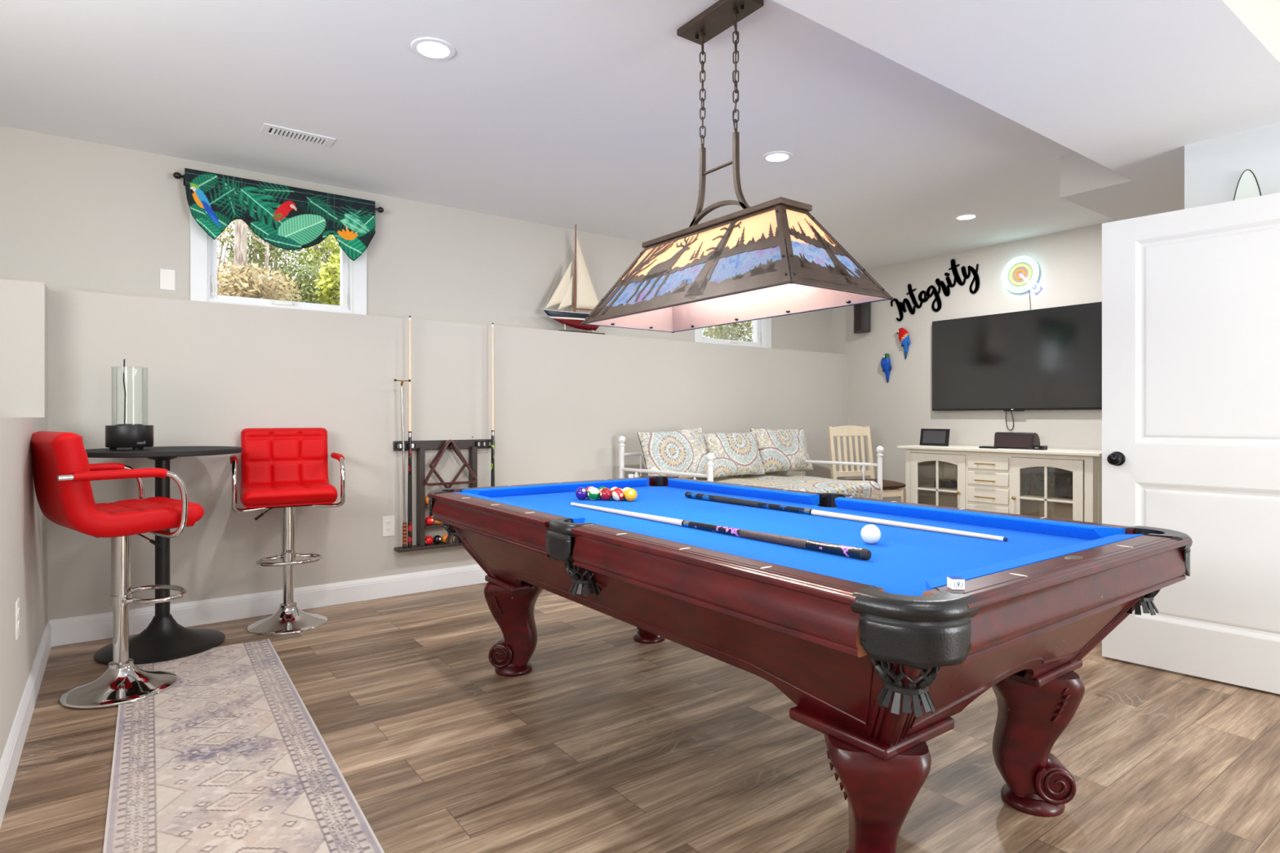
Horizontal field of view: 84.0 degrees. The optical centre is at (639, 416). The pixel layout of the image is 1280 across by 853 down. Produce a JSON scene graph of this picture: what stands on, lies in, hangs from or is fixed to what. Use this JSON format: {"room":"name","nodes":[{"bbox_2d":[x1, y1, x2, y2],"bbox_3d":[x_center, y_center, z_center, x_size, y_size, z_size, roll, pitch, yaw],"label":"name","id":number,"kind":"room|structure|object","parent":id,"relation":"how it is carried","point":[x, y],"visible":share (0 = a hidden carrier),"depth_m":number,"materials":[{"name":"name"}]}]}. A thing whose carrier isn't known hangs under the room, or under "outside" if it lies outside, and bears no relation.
{"room":"basement game room","nodes":[
{"label":"basement game room","id":0,"kind":"room"},
{"bbox_2d":[0,417,44,760],"bbox_3d":[-0.667,0.568,0.357,0.108,1.131,7.366,0,0,-36],"label":"wall","id":1,"kind":"structure","parent":0,"point":[22,520],"depth_m":2.43,"materials":[{"name":"paint"}]},
{"bbox_2d":[14,597,19,639],"bbox_3d":[-2.101,0.681,2.402,0.009,0.128,0.076,0,0,-36],"label":"wall outlet","id":2,"kind":"object","parent":1,"relation":"attached to","point":[17,602],"visible":1,"depth_m":2.38,"materials":[{"name":"white plastic"}]},
{"bbox_2d":[0,620,51,828],"bbox_3d":[-0.675,1.068,0.470,0.015,0.130,7.558,0,0,-36],"label":"baseboard","id":3,"kind":"structure","parent":1,"relation":"attached to","point":[11,754],"depth_m":2.44,"materials":[{"name":"white paint"}]},
{"bbox_2d":[0,125,831,353],"bbox_3d":[-1.012,-0.167,5.253,7.600,2.600,0.140,0,0,-36],"label":"wall","id":4,"kind":"structure","parent":0,"point":[76,215],"depth_m":4.24,"materials":[{"name":"paint"}]},
{"bbox_2d":[160,268,175,290],"bbox_3d":[-2.634,-0.766,3.967,0.072,0.115,0.007,0,0,-36],"label":"blank wall plate","id":5,"kind":"object","parent":4,"relation":"attached to","point":[167,277],"visible":1,"depth_m":3.97,"materials":[{"name":"white plastic"}]},
{"bbox_2d":[190,212,366,315],"bbox_3d":[-2.193,-1.002,4.361,0.966,0.739,0.136,0,0,-36],"label":"window","id":6,"kind":"structure","parent":4,"relation":"in","point":[203,248],"depth_m":4.21,"materials":[{"name":"white paint"}]},
{"bbox_2d":[173,172,383,213],"bbox_3d":[-2.134,-1.337,4.288,1.144,0.060,0.083,0,0,-36],"label":"curtain rod","id":7,"kind":"object","parent":4,"relation":"attached to","point":[178,175],"visible":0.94,"depth_m":3.95,"materials":[{"name":"black metal"}]},
{"bbox_2d":[184,168,375,261],"bbox_3d":[-2.110,-1.182,4.252,1.033,0.404,0.038,0,0,-36],"label":"window valance","id":8,"kind":"object","parent":7,"relation":"hanging from","point":[285,217],"visible":1,"depth_m":4.24,"materials":[{"name":"fabric"}]},
{"bbox_2d":[693,317,771,348],"bbox_3d":[0.832,-1.002,6.589,0.966,0.739,0.136,0,0,-36],"label":"window","id":9,"kind":"structure","parent":4,"relation":"in","point":[754,333],"depth_m":6.73,"materials":[{"name":"white paint"}]},
{"bbox_2d":[0,279,848,627],"bbox_3d":[-0.903,0.250,5.002,7.478,1.766,0.394,0,0,-36],"label":"wall ledge","id":10,"kind":"object","parent":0,"point":[200,373],"visible":0.47,"depth_m":4.32,"materials":[{"name":"paint"}]},
{"bbox_2d":[48,564,487,646],"bbox_3d":[-0.401,1.068,5.356,6.250,0.130,0.015,0,0,-36],"label":"baseboard","id":11,"kind":"structure","parent":10,"relation":"attached to","point":[70,630],"depth_m":4.06,"materials":[{"name":"white paint"}]},
{"bbox_2d":[382,515,395,537],"bbox_3d":[-1.586,0.689,4.487,0.076,0.128,0.009,0,0,-36],"label":"wall outlet","id":12,"kind":"object","parent":10,"relation":"attached to","point":[388,522],"visible":1,"depth_m":4.48,"materials":[{"name":"white plastic"}]},
{"bbox_2d":[386,527,391,532],"bbox_3d":[-1.584,0.711,4.485,0.033,0.027,0.002,0,0,-36],"label":"receptacle","id":13,"kind":"object","parent":12,"relation":"attached to","point":[388,529],"depth_m":4.48,"materials":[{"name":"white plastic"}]},
{"bbox_2d":[393,436,491,552],"bbox_3d":[-1.263,0.490,4.665,0.672,0.714,0.109,0,0,-36],"label":"cue rack","id":14,"kind":"object","parent":10,"relation":"attached to","point":[473,445],"visible":0.8,"depth_m":4.58,"materials":[{"name":"brown wood"}]},
{"bbox_2d":[394,378,410,548],"bbox_3d":[-1.494,0.294,4.463,0.105,1.062,0.037,0,0,-36],"label":"stick","id":15,"kind":"object","parent":14,"relation":"in","point":[404,523],"visible":1,"depth_m":4.47,"materials":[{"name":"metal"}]},
{"bbox_2d":[407,315,412,547],"bbox_3d":[-1.456,0.093,4.502,0.029,1.466,0.029,0,0,-36],"label":"pool cue","id":16,"kind":"object","parent":14,"relation":"in","point":[410,456],"visible":1,"depth_m":4.49,"materials":[{"name":"wood"}]},
{"bbox_2d":[425,496,428,504],"bbox_3d":[-1.363,0.538,4.597,0.057,0.057,0.057,0,0,-17],"label":"ball","id":17,"kind":"object","parent":14,"relation":"on","point":[426,497],"visible":0.27,"depth_m":4.57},
{"bbox_2d":[394,541,461,552],"bbox_3d":[-1.265,0.837,4.671,0.668,0.020,0.091,0,0,-36],"label":"shelf","id":18,"kind":"object","parent":14,"relation":"attached to","point":[420,546],"depth_m":4.56,"materials":[{"name":"brown wood"}]},
{"bbox_2d":[425,536,433,545],"bbox_3d":[-1.365,0.798,4.596,0.057,0.057,0.057,0,0,40],"label":"ball","id":19,"kind":"object","parent":14,"relation":"on","point":[428,540],"visible":0.99,"depth_m":4.58,"materials":[{"name":"red plastic"}]},
{"bbox_2d":[425,516,434,525],"bbox_3d":[-1.360,0.672,4.599,0.057,0.057,0.057,0,0,-28],"label":"ball","id":20,"kind":"object","parent":14,"relation":"on","point":[429,521],"visible":0.85,"depth_m":4.58,"materials":[{"name":"red plastic"}]},
{"bbox_2d":[425,523,444,528],"bbox_3d":[-1.263,0.708,4.677,0.322,0.014,0.080,0,0,-36],"label":"shelf","id":21,"kind":"object","parent":14,"relation":"attached to","point":[433,526],"depth_m":4.60,"materials":[{"name":"brown wood"}]},
{"bbox_2d":[433,535,441,543],"bbox_3d":[-1.318,0.798,4.630,0.057,0.057,0.057,0,0,-28],"label":"ball","id":22,"kind":"object","parent":14,"relation":"on","point":[437,539],"visible":1,"depth_m":4.61,"materials":[{"name":"black plastic"}]},
{"bbox_2d":[434,520,442,524],"bbox_3d":[-1.312,0.672,4.635,0.057,0.057,0.057,0,0,40],"label":"ball","id":23,"kind":"object","parent":14,"relation":"on","point":[437,522],"visible":0.4,"depth_m":4.61,"materials":[{"name":"orange plastic"}]},
{"bbox_2d":[441,533,450,542],"bbox_3d":[-1.272,0.798,4.665,0.057,0.057,0.057,0,0,-12],"label":"ball","id":24,"kind":"object","parent":14,"relation":"on","point":[444,536],"visible":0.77,"depth_m":4.64,"materials":[{"name":"orange plastic"}]},
{"bbox_2d":[429,440,466,488],"bbox_3d":[-1.260,0.316,4.669,0.249,0.321,0.026,0,0,-36],"label":"rack","id":25,"kind":"object","parent":14,"relation":"hanging from","point":[434,459],"visible":0.73,"depth_m":4.66,"materials":[{"name":"brown wood"}]},
{"bbox_2d":[423,440,477,485],"bbox_3d":[-1.232,0.294,4.644,0.357,0.293,0.026,0,0,-36],"label":"rack","id":26,"kind":"object","parent":14,"relation":"hanging from","point":[448,442],"visible":1,"depth_m":4.63,"materials":[{"name":"brown wood"}]},
{"bbox_2d":[490,323,494,486],"bbox_3d":[-1.001,0.093,4.837,0.029,1.466,0.029,0,0,-36],"label":"pool cue","id":27,"kind":"object","parent":14,"relation":"in","point":[492,471],"visible":0.74,"depth_m":4.83,"materials":[{"name":"wood"}]},
{"bbox_2d":[542,224,604,334],"bbox_3d":[-0.496,-1.046,5.387,0.531,0.827,0.123,0,0,-36],"label":"model sailboat","id":28,"kind":"object","parent":10,"relation":"on","point":[586,296],"visible":0.82,"depth_m":5.38,"materials":[{"name":"blue paint"}]},
{"bbox_2d":[0,0,1115,270],"bbox_3d":[1.157,-1.512,1.970,8.200,0.110,8.000,0,0,-36],"label":"ceiling","id":29,"kind":"structure","parent":0,"point":[562,113],"depth_m":3.38,"materials":[{"name":"paint"}]},
{"bbox_2d":[259,123,335,147],"bbox_3d":[-1.771,-1.453,3.682,0.335,0.008,0.150,0,0,-36],"label":"ceiling vent","id":30,"kind":"object","parent":29,"relation":"in","point":[267,129],"visible":1,"depth_m":3.67,"materials":[{"name":"white metal"}]},
{"bbox_2d":[410,37,455,60],"bbox_3d":[-0.817,-1.454,2.813,0.170,0.006,0.170,0,0,-36],"label":"recessed light","id":31,"kind":"object","parent":29,"relation":"in","point":[431,48],"visible":1,"depth_m":2.80,"materials":[{"name":"white paint"}]},
{"bbox_2d":[580,0,893,333],"bbox_3d":[0.285,-0.915,2.576,0.487,1.083,1.123,0,0,-36],"label":"pendant lamp","id":32,"kind":"object","parent":29,"relation":"hanging from","point":[772,258],"visible":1,"depth_m":2.48,"materials":[{"name":"brown metal"}]},
{"bbox_2d":[761,151,792,162],"bbox_3d":[0.769,-1.454,3.981,0.170,0.006,0.170,0,0,-36],"label":"recessed light","id":33,"kind":"object","parent":29,"relation":"in","point":[776,156],"visible":1,"depth_m":3.97,"materials":[{"name":"white paint"}]},
{"bbox_2d":[953,213,978,220],"bbox_3d":[2.373,-1.454,5.175,0.170,0.006,0.170,0,0,-36],"label":"recessed light","id":34,"kind":"object","parent":29,"relation":"in","point":[971,215],"visible":1,"depth_m":5.16,"materials":[{"name":"white paint"}]},
{"bbox_2d":[0,582,1279,852],"bbox_3d":[1.157,1.183,1.970,8.200,0.100,8.000,0,0,-36],"label":"floor","id":35,"kind":"structure","parent":0,"point":[611,742],"depth_m":2.41,"materials":[{"name":"wood"}]},
{"bbox_2d":[85,445,242,664],"bbox_3d":[-2.347,0.642,3.496,0.686,0.970,0.686,0,0,-36],"label":"bar table","id":36,"kind":"object","parent":35,"relation":"on","point":[164,639],"visible":0.9,"depth_m":3.44,"materials":[{"name":"black paint"}]},
{"bbox_2d":[105,359,153,450],"bbox_3d":[-2.425,-0.058,3.381,0.187,0.430,0.187,0,0,-36],"label":"lantern","id":37,"kind":"object","parent":36,"relation":"on","point":[137,437],"visible":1,"depth_m":3.31,"materials":[{"name":"black paint"}]},
{"bbox_2d":[102,639,384,852],"bbox_3d":[-1.350,1.130,2.310,0.600,0.005,2.750,0,0,-35],"label":"runner rug","id":38,"kind":"object","parent":35,"relation":"on","point":[230,757],"visible":0.94,"depth_m":2.27,"materials":[{"name":"beige fabric"}]},
{"bbox_2d":[30,431,204,708],"bbox_3d":[-2.156,0.592,2.935,0.551,1.070,0.514,0,0,39],"label":"bar stool","id":39,"kind":"object","parent":38,"relation":"on","point":[63,473],"visible":0.98,"depth_m":2.84,"materials":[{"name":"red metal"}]},
{"bbox_2d":[229,427,345,635],"bbox_3d":[-1.927,0.598,3.896,0.551,1.070,0.514,0,0,-30],"label":"bar stool","id":40,"kind":"object","parent":35,"relation":"on","point":[286,468],"visible":1,"depth_m":3.89,"materials":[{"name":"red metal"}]},
{"bbox_2d":[617,435,884,499],"bbox_3d":[0.898,0.638,5.551,1.878,0.990,1.083,0,0,-36],"label":"daybed","id":41,"kind":"object","parent":35,"relation":"on","point":[864,489],"visible":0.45,"depth_m":5.53,"materials":[{"name":"white metal"}]},
{"bbox_2d":[637,427,707,478],"bbox_3d":[0.274,0.289,5.446,0.660,0.413,0.228,0,0,-36],"label":"pillow","id":42,"kind":"object","parent":41,"relation":"on","point":[684,451],"visible":0.83,"depth_m":5.35,"materials":[{"name":"multicoloured fabric"}]},
{"bbox_2d":[702,431,764,478],"bbox_3d":[0.763,0.305,5.853,0.600,0.362,0.236,0,0,-36],"label":"pillow","id":43,"kind":"object","parent":41,"relation":"on","point":[735,454],"visible":0.92,"depth_m":5.76,"materials":[{"name":"multicoloured fabric"}]},
{"bbox_2d":[750,428,813,472],"bbox_3d":[1.249,0.293,6.256,0.668,0.392,0.235,0,0,-36],"label":"pillow","id":44,"kind":"object","parent":41,"relation":"on","point":[780,450],"visible":0.96,"depth_m":6.15,"materials":[{"name":"multicoloured fabric"}]},
{"bbox_2d":[702,474,881,499],"bbox_3d":[0.917,0.752,5.525,1.768,0.510,1.019,0,0,-36],"label":"quilt","id":45,"kind":"object","parent":41,"relation":"on","point":[864,489],"depth_m":5.57,"materials":[{"name":"multicoloured fabric"}]},
{"bbox_2d":[426,475,1192,852],"bbox_3d":[0.308,0.731,2.636,1.415,0.804,2.522,0,0,-36],"label":"pool table","id":46,"kind":"object","parent":35,"relation":"on","point":[877,656],"visible":0.98,"depth_m":1.84,"materials":[{"name":"blue fabric"}]},
{"bbox_2d":[454,492,585,523],"bbox_3d":[-0.502,0.353,2.750,0.052,0.042,1.037,0,0,-36],"label":"cushion","id":47,"kind":"object","parent":46,"relation":"on","point":[573,519],"depth_m":2.60,"materials":[{"name":"blue fabric"}]},
{"bbox_2d":[462,477,648,497],"bbox_3d":[-0.367,0.353,3.552,1.075,0.042,0.052,0,0,-36],"label":"cushion","id":48,"kind":"object","parent":46,"relation":"on","point":[565,487],"depth_m":3.49,"materials":[{"name":"blue fabric"}]},
{"bbox_2d":[575,487,587,499],"bbox_3d":[-0.263,0.346,3.211,0.057,0.057,0.057,0,0,-11],"label":"ball","id":49,"kind":"object","parent":46,"relation":"on","point":[581,493],"visible":1,"depth_m":3.19,"materials":[{"name":"purple plastic"}]},
{"bbox_2d":[587,487,599,500],"bbox_3d":[-0.208,0.346,3.198,0.057,0.057,0.057,0,0,-27],"label":"ball","id":50,"kind":"object","parent":46,"relation":"on","point":[593,494],"visible":1,"depth_m":3.18,"materials":[{"name":"green plastic"}]},
{"bbox_2d":[598,486,606,498],"bbox_3d":[-0.168,0.346,3.240,0.057,0.057,0.057,0,0,40],"label":"ball","id":51,"kind":"object","parent":46,"relation":"on","point":[601,487],"visible":0.19,"depth_m":3.23,"materials":[{"name":"plastic"}]},
{"bbox_2d":[600,488,612,500],"bbox_3d":[-0.152,0.346,3.184,0.057,0.057,0.057,0,0,-17],"label":"ball","id":52,"kind":"object","parent":46,"relation":"on","point":[606,494],"visible":1,"depth_m":3.17,"materials":[{"name":"red plastic"}]},
{"bbox_2d":[610,486,617,499],"bbox_3d":[-0.113,0.346,3.226,0.057,0.057,0.057,0,0,-13],"label":"ball","id":53,"kind":"object","parent":46,"relation":"on","point":[612,489],"visible":0.3,"depth_m":3.21,"materials":[{"name":"white plastic"}]},
{"bbox_2d":[612,488,624,501],"bbox_3d":[-0.096,0.346,3.171,0.057,0.057,0.057,0,0,-10],"label":"ball","id":54,"kind":"object","parent":46,"relation":"on","point":[618,494],"visible":1,"depth_m":3.15,"materials":[{"name":"red plastic"}]},
{"bbox_2d":[622,487,630,499],"bbox_3d":[-0.057,0.346,3.213,0.057,0.057,0.057,0,0,-17],"label":"ball","id":55,"kind":"object","parent":46,"relation":"on","point":[624,489],"visible":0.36,"depth_m":3.20,"materials":[{"name":"white plastic"}]},
{"bbox_2d":[627,473,633,477],"bbox_3d":[-0.050,0.322,3.893,0.024,0.020,0.025,0,0,-16],"label":"cube","id":56,"kind":"object","parent":46,"relation":"on","point":[629,475],"visible":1,"depth_m":3.88,"materials":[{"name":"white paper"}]},
{"bbox_2d":[624,488,637,501],"bbox_3d":[-0.041,0.346,3.158,0.057,0.057,0.057,0,0,-3],"label":"ball","id":57,"kind":"object","parent":46,"relation":"on","point":[630,495],"visible":1,"depth_m":3.14,"materials":[{"name":"yellow plastic"}]},
{"bbox_2d":[569,502,871,559],"bbox_3d":[0.151,0.364,2.431,0.029,0.029,1.466,0,0,-37],"label":"pool cue","id":58,"kind":"object","parent":46,"relation":"on","point":[833,548],"visible":1,"depth_m":2.14,"materials":[{"name":"wood"}]},
{"bbox_2d":[592,522,875,586],"bbox_3d":[0.176,0.353,1.829,0.052,0.042,1.037,0,0,-36],"label":"cushion","id":59,"kind":"object","parent":46,"relation":"on","point":[817,571],"depth_m":1.70,"materials":[{"name":"blue fabric"}]},
{"bbox_2d":[667,478,819,504],"bbox_3d":[0.440,0.353,3.443,0.052,0.042,1.037,0,0,-36],"label":"cushion","id":60,"kind":"object","parent":46,"relation":"on","point":[751,492],"depth_m":3.34,"materials":[{"name":"blue fabric"}]},
{"bbox_2d":[684,491,1008,541],"bbox_3d":[0.658,0.364,2.716,0.029,0.029,1.466,0,0,-37],"label":"pool cue","id":61,"kind":"object","parent":46,"relation":"on","point":[688,494],"visible":1,"depth_m":2.64,"materials":[{"name":"wood"}]},
{"bbox_2d":[860,524,880,543],"bbox_3d":[0.681,0.346,2.100,0.057,0.057,0.057,0,0,-36],"label":"cue ball","id":62,"kind":"object","parent":46,"relation":"on","point":[870,534],"visible":1,"depth_m":2.08,"materials":[{"name":"beige plastic"}]},
{"bbox_2d":[946,576,964,589],"bbox_3d":[0.613,0.322,1.380,0.024,0.020,0.025,0,0,2],"label":"cube","id":63,"kind":"object","parent":46,"relation":"on","point":[953,582],"visible":1,"depth_m":1.37,"materials":[{"name":"white paper"}]},
{"bbox_2d":[834,497,1124,540],"bbox_3d":[1.118,0.353,2.522,0.052,0.042,1.037,0,0,-36],"label":"cushion","id":64,"kind":"object","parent":46,"relation":"on","point":[1025,525],"depth_m":2.43,"materials":[{"name":"blue fabric"}]},
{"bbox_2d":[925,533,1143,591],"bbox_3d":[0.983,0.353,1.720,1.075,0.042,0.052,0,0,-36],"label":"cushion","id":65,"kind":"object","parent":46,"relation":"on","point":[933,584],"depth_m":1.65,"materials":[{"name":"blue fabric"}]},
{"bbox_2d":[827,425,905,502],"bbox_3d":[2.023,0.607,6.368,0.540,1.053,0.530,0,0,-19],"label":"chair","id":66,"kind":"object","parent":35,"relation":"on","point":[890,489],"visible":0.52,"depth_m":6.54,"materials":[{"name":"paint"}]},
{"bbox_2d":[845,478,905,488],"bbox_3d":[2.036,0.598,6.330,0.540,0.068,0.450,0,0,-19],"label":"seat cushion","id":67,"kind":"object","parent":66,"relation":"on","point":[886,484],"depth_m":6.18,"materials":[{"name":"brown fabric"}]},
{"bbox_2d":[897,444,1102,523],"bbox_3d":[2.907,0.692,5.695,0.509,0.883,1.585,0,0,-36],"label":"sideboard","id":68,"kind":"object","parent":35,"relation":"on","point":[988,479],"visible":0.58,"depth_m":5.54,"materials":[{"name":"beige paint"}]},
{"bbox_2d":[920,428,950,446],"bbox_3d":[2.580,0.176,6.190,0.095,0.146,0.265,0,0,-36],"label":"digital frame","id":69,"kind":"object","parent":68,"relation":"on","point":[929,437],"visible":1,"depth_m":6.16,"materials":[{"name":"black plastic"}]},
{"bbox_2d":[918,483,957,490],"bbox_3d":[2.667,0.603,6.078,0.403,0.016,0.520,0,0,-36],"label":"shelf","id":70,"kind":"object","parent":68,"relation":"attached to","point":[931,486],"depth_m":6.05,"materials":[{"name":"white wood"}]},
{"bbox_2d":[934,478,957,488],"bbox_3d":[2.581,0.561,6.004,0.083,0.068,0.163,0,0,-36],"label":"clock radio","id":71,"kind":"object","parent":68,"relation":"on","point":[947,483],"visible":0.88,"depth_m":5.96,"materials":[{"name":"black plastic"}]},
{"bbox_2d":[978,445,998,448],"bbox_3d":[2.766,0.241,5.641,0.035,0.017,0.145,0,0,-36],"label":"remote control","id":72,"kind":"object","parent":68,"relation":"on","point":[983,446],"visible":0.99,"depth_m":5.62,"materials":[{"name":"black plastic"}]},
{"bbox_2d":[994,431,1039,449],"bbox_3d":[2.971,0.185,5.607,0.135,0.128,0.311,0,0,-36],"label":"speaker","id":73,"kind":"object","parent":68,"relation":"on","point":[1007,440],"visible":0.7,"depth_m":5.55},
{"bbox_2d":[994,435,1031,448],"bbox_3d":[2.923,0.191,5.573,0.012,0.092,0.285,0,0,-36],"label":"grille","id":74,"kind":"object","parent":73,"relation":"attached to","point":[1000,441],"depth_m":5.57,"materials":[{"name":"fabric"}]},
{"bbox_2d":[1032,445,1047,449],"bbox_3d":[3.045,0.234,5.414,0.076,0.032,0.077,0,0,-36],"label":"media box","id":75,"kind":"object","parent":68,"relation":"on","point":[1034,447],"visible":0.99,"depth_m":5.39,"materials":[{"name":"black plastic"}]},
{"bbox_2d":[1021,493,1072,501],"bbox_3d":[3.197,0.603,5.358,0.403,0.016,0.543,0,0,-36],"label":"shelf","id":76,"kind":"object","parent":68,"relation":"attached to","point":[1024,495],"depth_m":5.29,"materials":[{"name":"white wood"}]},
{"bbox_2d":[1026,471,1072,498],"bbox_3d":[3.184,0.514,5.363,0.312,0.162,0.380,0,0,-36],"label":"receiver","id":77,"kind":"object","parent":68,"relation":"on","point":[1060,484],"visible":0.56,"depth_m":5.29,"materials":[{"name":"black plastic"}]},
{"bbox_2d":[831,220,1117,501],"bbox_3d":[3.325,-0.167,5.652,0.102,2.600,4.360,0,0,-36],"label":"wall","id":78,"kind":"structure","parent":0,"point":[895,411],"depth_m":6.38,"materials":[{"name":"paint"}]},
{"bbox_2d":[853,302,870,333],"bbox_3d":[2.192,-0.988,7.016,0.106,0.312,0.179,0,0,-36],"label":"wall speaker","id":79,"kind":"object","parent":78,"relation":"attached to","point":[862,311],"visible":0.74,"depth_m":6.96,"materials":[{"name":"black paint"}]},
{"bbox_2d":[855,303,861,330],"bbox_3d":[2.144,-0.989,6.992,0.002,0.273,0.067,0,0,-36],"label":"grille","id":80,"kind":"object","parent":79,"relation":"attached to","point":[858,307],"depth_m":6.99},
{"bbox_2d":[880,353,891,382],"bbox_3d":[2.357,-0.470,6.813,0.075,0.280,0.103,0,0,-10],"label":"parrot","id":81,"kind":"object","parent":78,"relation":"attached to","point":[886,365],"visible":1,"depth_m":6.80,"materials":[{"name":"paint"}]},
{"bbox_2d":[896,328,910,359],"bbox_3d":[2.468,-0.691,6.669,0.069,0.297,0.148,0,0,-36],"label":"parrot","id":82,"kind":"object","parent":78,"relation":"attached to","point":[904,336],"visible":1,"depth_m":6.64,"materials":[{"name":"paint"}]},
{"bbox_2d":[890,258,979,321],"bbox_3d":[2.659,-1.153,6.458,0.015,0.496,0.870,0,0,-36],"label":"script sign","id":83,"kind":"object","parent":78,"relation":"attached to","point":[946,290],"visible":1,"depth_m":6.40,"materials":[{"name":"black metal"}]},
{"bbox_2d":[932,302,1102,411],"bbox_3d":[3.078,-0.454,5.850,0.059,0.814,1.440,0,0,-36],"label":"television","id":84,"kind":"object","parent":78,"relation":"attached to","point":[1048,358],"visible":0.85,"depth_m":5.78,"materials":[{"name":"black plastic"}]},
{"bbox_2d":[1005,411,1013,431],"bbox_3d":[3.066,0.030,5.899,0.028,0.166,0.066,0,0,-36],"label":"cable loop","id":85,"kind":"object","parent":84,"relation":"hanging from","point":[1006,411],"visible":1,"depth_m":5.89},
{"bbox_2d":[1001,256,1039,302],"bbox_3d":[3.117,-1.081,5.812,0.044,0.459,0.306,0,0,-36],"label":"sign","id":86,"kind":"object","parent":78,"relation":"attached to","point":[1021,273],"visible":1,"depth_m":5.80,"materials":[{"name":"plastic"}]},
{"bbox_2d":[773,0,1279,220],"bbox_3d":[1.613,-1.343,2.622,6.248,0.232,1.310,0,0,-36],"label":"ceiling","id":87,"kind":"structure","parent":0,"point":[1124,86],"depth_m":2.48,"materials":[{"name":"paint"}]},
{"bbox_2d":[1184,121,1279,208],"bbox_3d":[3.727,-0.163,1.583,0.100,2.592,4.130,0,0,-36],"label":"wall","id":88,"kind":"structure","parent":0,"point":[1214,167],"depth_m":3.09,"materials":[{"name":"paint"}]},
{"bbox_2d":[1102,192,1279,693],"bbox_3d":[2.432,0.107,3.019,0.102,2.028,0.825,0,0,-42],"label":"door","id":89,"kind":"structure","parent":88,"relation":"in","point":[1191,296],"depth_m":3.06,"materials":[{"name":"white paint"}]},
{"bbox_2d":[1233,168,1262,200],"bbox_3d":[2.588,-0.452,3.030,0.018,1.204,0.154,0,0,-36],"label":"board","id":90,"kind":"object","parent":88,"relation":"attached to","point":[1247,186],"visible":0.16,"depth_m":3.02,"materials":[{"name":"white"}]},
{"label":"outside","id":91,"kind":"structure","parent":0,"visible":0},
{"bbox_3d":[-3.689,-1.792,31.994,64.000,2.750,46.000,0,0,-36],"label":"ground","id":92,"kind":"structure","parent":91,"visible":0},
{"bbox_2d":[217,222,234,287],"bbox_3d":[-9.992,-3.026,16.230,1.795,3.841,1.772,0,0,-36],"label":"shrub","id":93,"kind":"object","parent":92,"relation":"on","point":[220,239],"visible":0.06,"depth_m":16.58,"materials":[{"name":"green plant"}]},
{"bbox_2d":[232,219,249,296],"bbox_3d":[-8.000,-5.440,14.092,1.411,9.006,1.894,0,0,-14],"label":"trunk","id":94,"kind":"object","parent":92,"relation":"on","point":[240,255],"visible":0.11,"depth_m":13.97,"materials":[{"name":"grey plant"}]},
{"bbox_2d":[217,221,269,298],"bbox_3d":[-6.890,-4.385,13.422,1.768,7.001,1.839,0,0,30],"label":"young tree","id":95,"kind":"object","parent":92,"relation":"on","point":[267,244],"visible":0.08,"depth_m":13.43,"materials":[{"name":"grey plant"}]},
{"bbox_2d":[219,220,296,279],"bbox_3d":[-12.063,-6.962,22.126,2.570,11.024,2.685,0,0,-36],"label":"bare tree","id":96,"kind":"object","parent":92,"relation":"on","point":[234,220],"visible":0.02,"depth_m":22.15,"materials":[{"name":"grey plant"}]},
{"bbox_2d":[217,259,302,302],"bbox_3d":[-5.964,-1.528,10.763,1.567,1.622,1.575,0,0,-36],"label":"shrub","id":97,"kind":"object","parent":92,"relation":"on","point":[244,286],"visible":0.44,"depth_m":10.54,"materials":[{"name":"beige plant"}]},
{"bbox_2d":[219,220,312,298],"bbox_3d":[-8.199,-2.760,15.699,1.825,3.478,1.818,0,0,-36],"label":"shrub","id":98,"kind":"object","parent":92,"relation":"on","point":[273,250],"visible":0.4,"depth_m":15.44,"materials":[{"name":"green plant"}]},
{"bbox_2d":[269,259,334,304],"bbox_3d":[-6.154,-1.868,13.245,1.486,2.063,1.462,0,0,-36],"label":"shrub","id":99,"kind":"object","parent":92,"relation":"on","point":[308,294],"visible":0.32,"depth_m":12.88,"materials":[{"name":"green plant"}]},
{"bbox_2d":[298,235,340,278],"bbox_3d":[-6.397,-2.600,14.856,1.348,3.355,1.366,0,0,-36],"label":"shrub","id":100,"kind":"object","parent":92,"relation":"on","point":[328,246],"visible":0.28,"depth_m":14.51,"materials":[{"name":"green plant"}]},
{"bbox_2d":[313,250,340,305],"bbox_3d":[-4.049,-1.535,10.306,1.239,1.803,1.265,0,0,-36],"label":"shrub","id":101,"kind":"object","parent":92,"relation":"on","point":[332,279],"visible":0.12,"depth_m":9.96,"materials":[{"name":"yellow plant"}]},
{"bbox_2d":[702,325,724,338],"bbox_3d":[2.387,-1.945,19.355,2.004,2.229,2.019,0,0,-36],"label":"shrub","id":102,"kind":"object","parent":92,"relation":"on","point":[706,329],"visible":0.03,"depth_m":19.28,"materials":[{"name":"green plant"}]},
{"bbox_2d":[702,324,725,339],"bbox_3d":[1.987,-1.707,16.875,2.040,1.960,2.013,0,0,-36],"label":"shrub","id":103,"kind":"object","parent":92,"relation":"on","point":[721,334],"visible":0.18,"depth_m":16.59,"materials":[{"name":"green plant"}]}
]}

